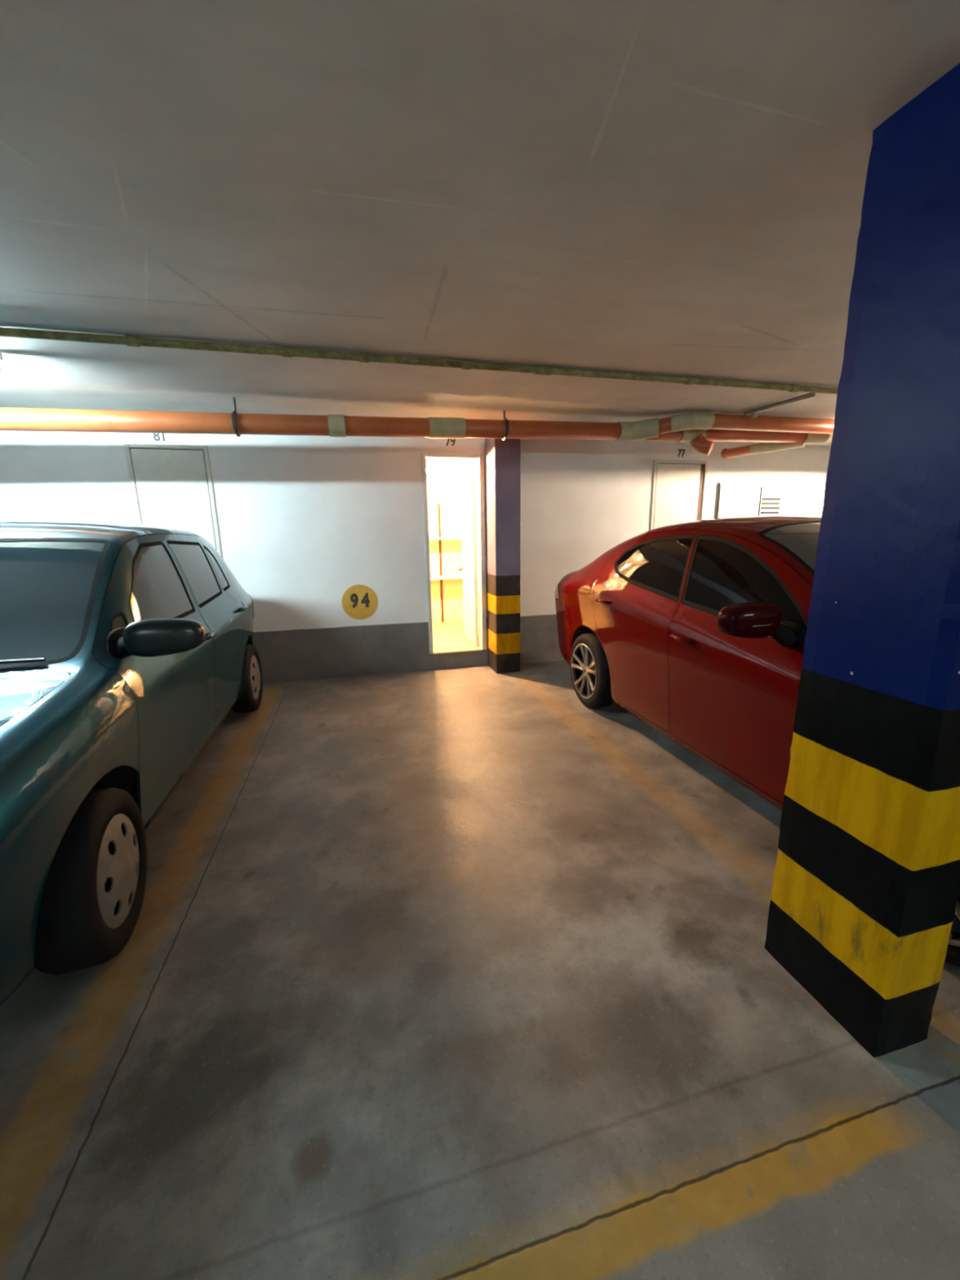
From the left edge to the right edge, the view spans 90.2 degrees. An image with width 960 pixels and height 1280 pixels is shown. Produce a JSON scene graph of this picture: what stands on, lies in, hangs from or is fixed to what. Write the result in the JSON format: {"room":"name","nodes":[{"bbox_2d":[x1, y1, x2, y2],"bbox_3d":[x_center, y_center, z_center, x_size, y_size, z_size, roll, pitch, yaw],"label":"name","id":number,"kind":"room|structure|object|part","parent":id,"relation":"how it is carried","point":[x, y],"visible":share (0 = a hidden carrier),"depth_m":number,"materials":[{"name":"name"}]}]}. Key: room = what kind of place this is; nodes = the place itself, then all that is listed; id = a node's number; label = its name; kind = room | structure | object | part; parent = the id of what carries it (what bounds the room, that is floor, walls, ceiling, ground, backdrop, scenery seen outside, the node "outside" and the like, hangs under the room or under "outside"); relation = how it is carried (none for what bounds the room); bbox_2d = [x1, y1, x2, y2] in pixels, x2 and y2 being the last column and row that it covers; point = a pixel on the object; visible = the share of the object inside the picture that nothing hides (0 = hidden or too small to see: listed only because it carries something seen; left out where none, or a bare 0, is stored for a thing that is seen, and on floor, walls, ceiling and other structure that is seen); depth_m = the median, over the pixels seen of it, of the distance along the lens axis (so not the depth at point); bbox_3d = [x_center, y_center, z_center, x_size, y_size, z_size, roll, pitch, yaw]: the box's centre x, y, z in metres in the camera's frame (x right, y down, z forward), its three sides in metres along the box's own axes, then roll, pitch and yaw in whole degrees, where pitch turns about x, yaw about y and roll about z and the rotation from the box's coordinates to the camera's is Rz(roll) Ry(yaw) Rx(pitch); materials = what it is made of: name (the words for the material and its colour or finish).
{"room":"parking garage","nodes":[
{"label":"parking garage","id":0,"kind":"room"},
{"bbox_2d":[0,431,831,684],"bbox_3d":[-0.797,-0.879,5.051,18.000,2.482,0.120,-4,13,-14],"label":"wall","id":1,"kind":"structure","parent":0,"point":[303,521],"depth_m":4.87,"materials":[{"name":"white paint"}]},
{"bbox_2d":[153,433,164,440],"bbox_3d":[-2.851,-1.815,4.245,0.087,0.094,0.004,-4,13,-14],"label":"painted number","id":2,"kind":"object","parent":1,"relation":"attached to","point":[154,434],"visible":0.73,"depth_m":4.24,"materials":[{"name":"black paint"}]},
{"bbox_2d":[124,443,222,556],"bbox_3d":[-2.773,-0.713,4.467,0.660,2.100,0.070,-4,13,-14],"label":"door","id":3,"kind":"structure","parent":1,"relation":"in","point":[174,487],"depth_m":4.34,"materials":[{"name":"paint"}]},
{"bbox_2d":[342,584,377,619],"bbox_3d":[-1.246,-0.393,4.971,0.364,0.364,0.005,-4,13,-14],"label":"sign","id":4,"kind":"object","parent":1,"relation":"attached to","point":[359,602],"visible":1,"depth_m":4.97,"materials":[{"name":"paint"}]},
{"bbox_2d":[445,438,455,445],"bbox_3d":[-0.301,-2.024,4.870,0.102,0.095,0.004,-4,13,-14],"label":"painted number","id":5,"kind":"object","parent":1,"relation":"attached to","point":[451,440],"visible":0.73,"depth_m":4.87,"materials":[{"name":"black paint"}]},
{"bbox_2d":[421,453,486,654],"bbox_3d":[-0.349,-0.957,5.474,0.650,2.092,0.770,-4,13,-14],"label":"door","id":6,"kind":"structure","parent":1,"relation":"in","point":[468,481],"depth_m":5.30,"materials":[{"name":"paint"}]},
{"bbox_2d":[649,459,708,530],"bbox_3d":[2.360,-1.064,5.741,0.720,2.075,0.070,-4,13,-14],"label":"door","id":7,"kind":"structure","parent":1,"relation":"in","point":[678,490],"depth_m":5.61,"materials":[{"name":"paint"}]},
{"bbox_2d":[677,448,685,457],"bbox_3d":[2.331,-2.161,5.532,0.098,0.086,0.004,-4,13,-14],"label":"painted number","id":8,"kind":"object","parent":1,"relation":"attached to","point":[680,450],"visible":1,"depth_m":5.53,"materials":[{"name":"black paint"}]},
{"bbox_2d":[715,481,800,518],"bbox_3d":[3.452,-1.088,6.039,1.208,1.730,0.037,-4,13,-14],"label":"window","id":9,"kind":"structure","parent":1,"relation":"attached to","point":[735,499],"depth_m":5.87,"materials":[{"name":"metal"}]},
{"bbox_3d":[3.169,-1.067,5.961,0.577,1.670,0.014,-4,13,-14],"label":"cabinet door","id":10,"kind":"part","parent":9,"relation":"part of","materials":[{"name":"metal"}]},
{"bbox_3d":[3.746,-1.100,6.106,0.565,1.655,0.014,-4,13,-14],"label":"cabinet door","id":11,"kind":"part","parent":9,"relation":"part of","materials":[{"name":"metal"}]},
{"bbox_2d":[426,458,466,622],"bbox_3d":[-0.828,-1.399,6.948,1.320,2.315,0.100,-4,13,-14],"label":"wall","id":12,"kind":"structure","parent":0,"point":[443,476],"depth_m":6.95,"materials":[{"name":"paint"}]},
{"bbox_2d":[437,503,444,622],"bbox_3d":[-0.575,-1.109,7.008,0.030,1.715,0.030,-4,13,-14],"label":"upright","id":13,"kind":"object","parent":12,"relation":"attached to","point":[438,504],"visible":0.88,"depth_m":6.99,"materials":[{"name":"brown wood"}]},
{"bbox_2d":[429,537,461,540],"bbox_3d":[-0.780,-1.424,6.744,1.320,0.030,0.300,-4,13,-14],"label":"wall shelf","id":14,"kind":"object","parent":12,"relation":"attached to","point":[445,538],"visible":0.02,"depth_m":6.67,"materials":[{"name":"white"}]},
{"bbox_2d":[430,574,462,579],"bbox_3d":[-0.771,-0.887,6.862,1.320,0.030,0.300,-4,13,-14],"label":"wall shelf","id":15,"kind":"object","parent":12,"relation":"attached to","point":[460,576],"visible":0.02,"depth_m":6.82,"materials":[{"name":"white"}]},
{"bbox_2d":[432,620,479,649],"bbox_3d":[-0.584,0.007,6.364,1.520,0.182,1.900,-4,13,-14],"label":"floor","id":16,"kind":"structure","parent":0,"point":[446,634],"depth_m":6.17,"materials":[{"name":"tile"}]},
{"bbox_2d":[466,460,479,626],"bbox_3d":[0.083,-1.264,6.266,0.100,2.315,1.900,-4,13,-14],"label":"wall","id":17,"kind":"structure","parent":0,"point":[467,461],"depth_m":6.55,"materials":[{"name":"paint"}]},
{"bbox_2d":[0,658,959,1279],"bbox_3d":[0.692,1.629,-0.244,18.400,0.200,11.930,-4,13,-14],"label":"floor","id":18,"kind":"structure","parent":0,"point":[460,973],"depth_m":1.40,"materials":[{"name":"concrete"}]},
{"bbox_2d":[0,520,262,1006],"bbox_3d":[-2.380,0.164,2.525,2.230,1.575,3.860,-4,13,-14],"label":"hatchback car","id":19,"kind":"object","parent":18,"relation":"on","point":[125,648],"visible":1,"depth_m":1.85,"materials":[{"name":"teal paint"}]},
{"bbox_3d":[-1.607,0.084,2.380,0.223,1.218,1.124,-4,13,-14],"label":"door","id":20,"kind":"part","parent":19,"relation":"part of","materials":[{"name":"teal paint"}]},
{"bbox_2d":[122,617,206,657],"bbox_3d":[-1.204,-0.014,1.835,0.266,0.144,0.108,-6,13,-23],"label":"mirror","id":21,"kind":"object","parent":19,"relation":"attached to","point":[153,637],"depth_m":1.79,"materials":[{"name":"black plastic"}]},
{"bbox_3d":[-1.874,-0.125,3.367,0.237,1.212,0.992,-4,13,-14],"label":"door","id":22,"kind":"part","parent":19,"relation":"part of","materials":[{"name":"teal paint"}]},
{"bbox_3d":[-1.592,-0.025,2.818,0.046,0.033,0.187,-4,13,-14],"label":"door handle","id":23,"kind":"part","parent":19,"relation":"part of","materials":[{"name":"teal paint"}]},
{"bbox_3d":[-1.825,-0.243,3.692,0.047,0.033,0.187,-4,13,-14],"label":"door handle","id":24,"kind":"part","parent":19,"relation":"part of","materials":[{"name":"teal paint"}]},
{"bbox_2d":[484,438,520,673],"bbox_3d":[0.242,-0.898,5.061,0.270,2.480,0.370,-4,13,-14],"label":"pillar","id":25,"kind":"structure","parent":18,"relation":"on","point":[502,458],"depth_m":4.92,"materials":[{"name":"paint"}]},
{"bbox_2d":[554,515,959,967],"bbox_3d":[1.973,-0.002,3.021,2.210,1.548,4.340,-4,13,-14],"label":"car","id":26,"kind":"object","parent":18,"relation":"on","point":[696,630],"visible":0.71,"depth_m":2.68,"materials":[{"name":"red paint"}]},
{"bbox_2d":[554,584,559,599],"bbox_3d":[0.753,-0.474,4.670,0.048,0.145,0.286,1,12,7],"label":"tail lamp","id":27,"kind":"object","parent":26,"relation":"attached to","point":[557,590],"depth_m":4.61,"materials":[{"name":"plastic"}]},
{"bbox_3d":[0.920,-0.293,3.590,0.047,0.029,0.188,-4,13,-14],"label":"door handle","id":28,"kind":"part","parent":26,"relation":"part of","materials":[{"name":"red paint"}]},
{"bbox_3d":[1.128,-0.132,3.398,0.253,1.254,1.020,-4,13,-14],"label":"door","id":29,"kind":"part","parent":26,"relation":"part of","materials":[{"name":"red paint"}]},
{"bbox_3d":[1.150,-0.008,2.740,0.047,0.029,0.188,-4,13,-14],"label":"door handle","id":30,"kind":"part","parent":26,"relation":"part of","materials":[{"name":"red paint"}]},
{"bbox_3d":[1.370,0.063,2.487,0.257,1.258,1.153,-4,13,-14],"label":"door","id":31,"kind":"part","parent":26,"relation":"part of","materials":[{"name":"red paint"}]},
{"bbox_2d":[716,601,781,638],"bbox_3d":[1.186,-0.087,2.109,0.260,0.161,0.134,-4,13,-14],"label":"mirror","id":32,"kind":"object","parent":26,"relation":"attached to","point":[751,620],"depth_m":2.06,"materials":[{"name":"red paint"}]},
{"bbox_2d":[764,62,959,1057],"bbox_3d":[1.136,-0.055,1.287,0.205,2.420,0.385,-4,13,-14],"label":"pillar","id":33,"kind":"structure","parent":18,"relation":"on","point":[865,892],"depth_m":1.24,"materials":[{"name":"paint"}]},
{"bbox_2d":[0,0,959,446],"bbox_3d":[0.402,-1.137,0.136,18.400,0.456,13.920,-4,13,-14],"label":"ceiling","id":34,"kind":"structure","parent":0,"point":[669,188],"depth_m":1.39,"materials":[{"name":"paint"}]},
{"bbox_2d":[0,351,3,373],"bbox_3d":[-3.154,-1.439,2.400,1.250,0.105,0.050,-4,13,-14],"label":"ceiling lamp","id":35,"kind":"object","parent":34,"relation":"attached to","point":[1,353],"visible":1,"depth_m":2.56,"materials":[{"name":"metal"}]},
{"bbox_2d":[0,397,834,458],"bbox_3d":[-2.245,-1.593,3.603,14.401,0.380,1.166,-4,13,-14],"label":"drain pipe","id":36,"kind":"object","parent":34,"relation":"hanging from","point":[700,430],"visible":0.97,"depth_m":3.83,"materials":[{"name":"plastic"}]},
{"bbox_2d":[0,327,837,394],"bbox_3d":[-0.273,-1.586,2.735,17.000,0.049,0.049,-4,13,-14],"label":"conduit","id":37,"kind":"object","parent":34,"relation":"attached to","point":[129,340],"visible":1,"depth_m":2.65,"materials":[{"name":"grey metal"}]},
{"bbox_2d":[743,392,815,417],"bbox_3d":[2.355,-1.848,3.781,0.064,0.071,0.641,-4,13,-14],"label":"conduit","id":38,"kind":"object","parent":34,"relation":"attached to","point":[753,412],"visible":0.94,"depth_m":3.75,"materials":[{"name":"grey metal"}]}
]}

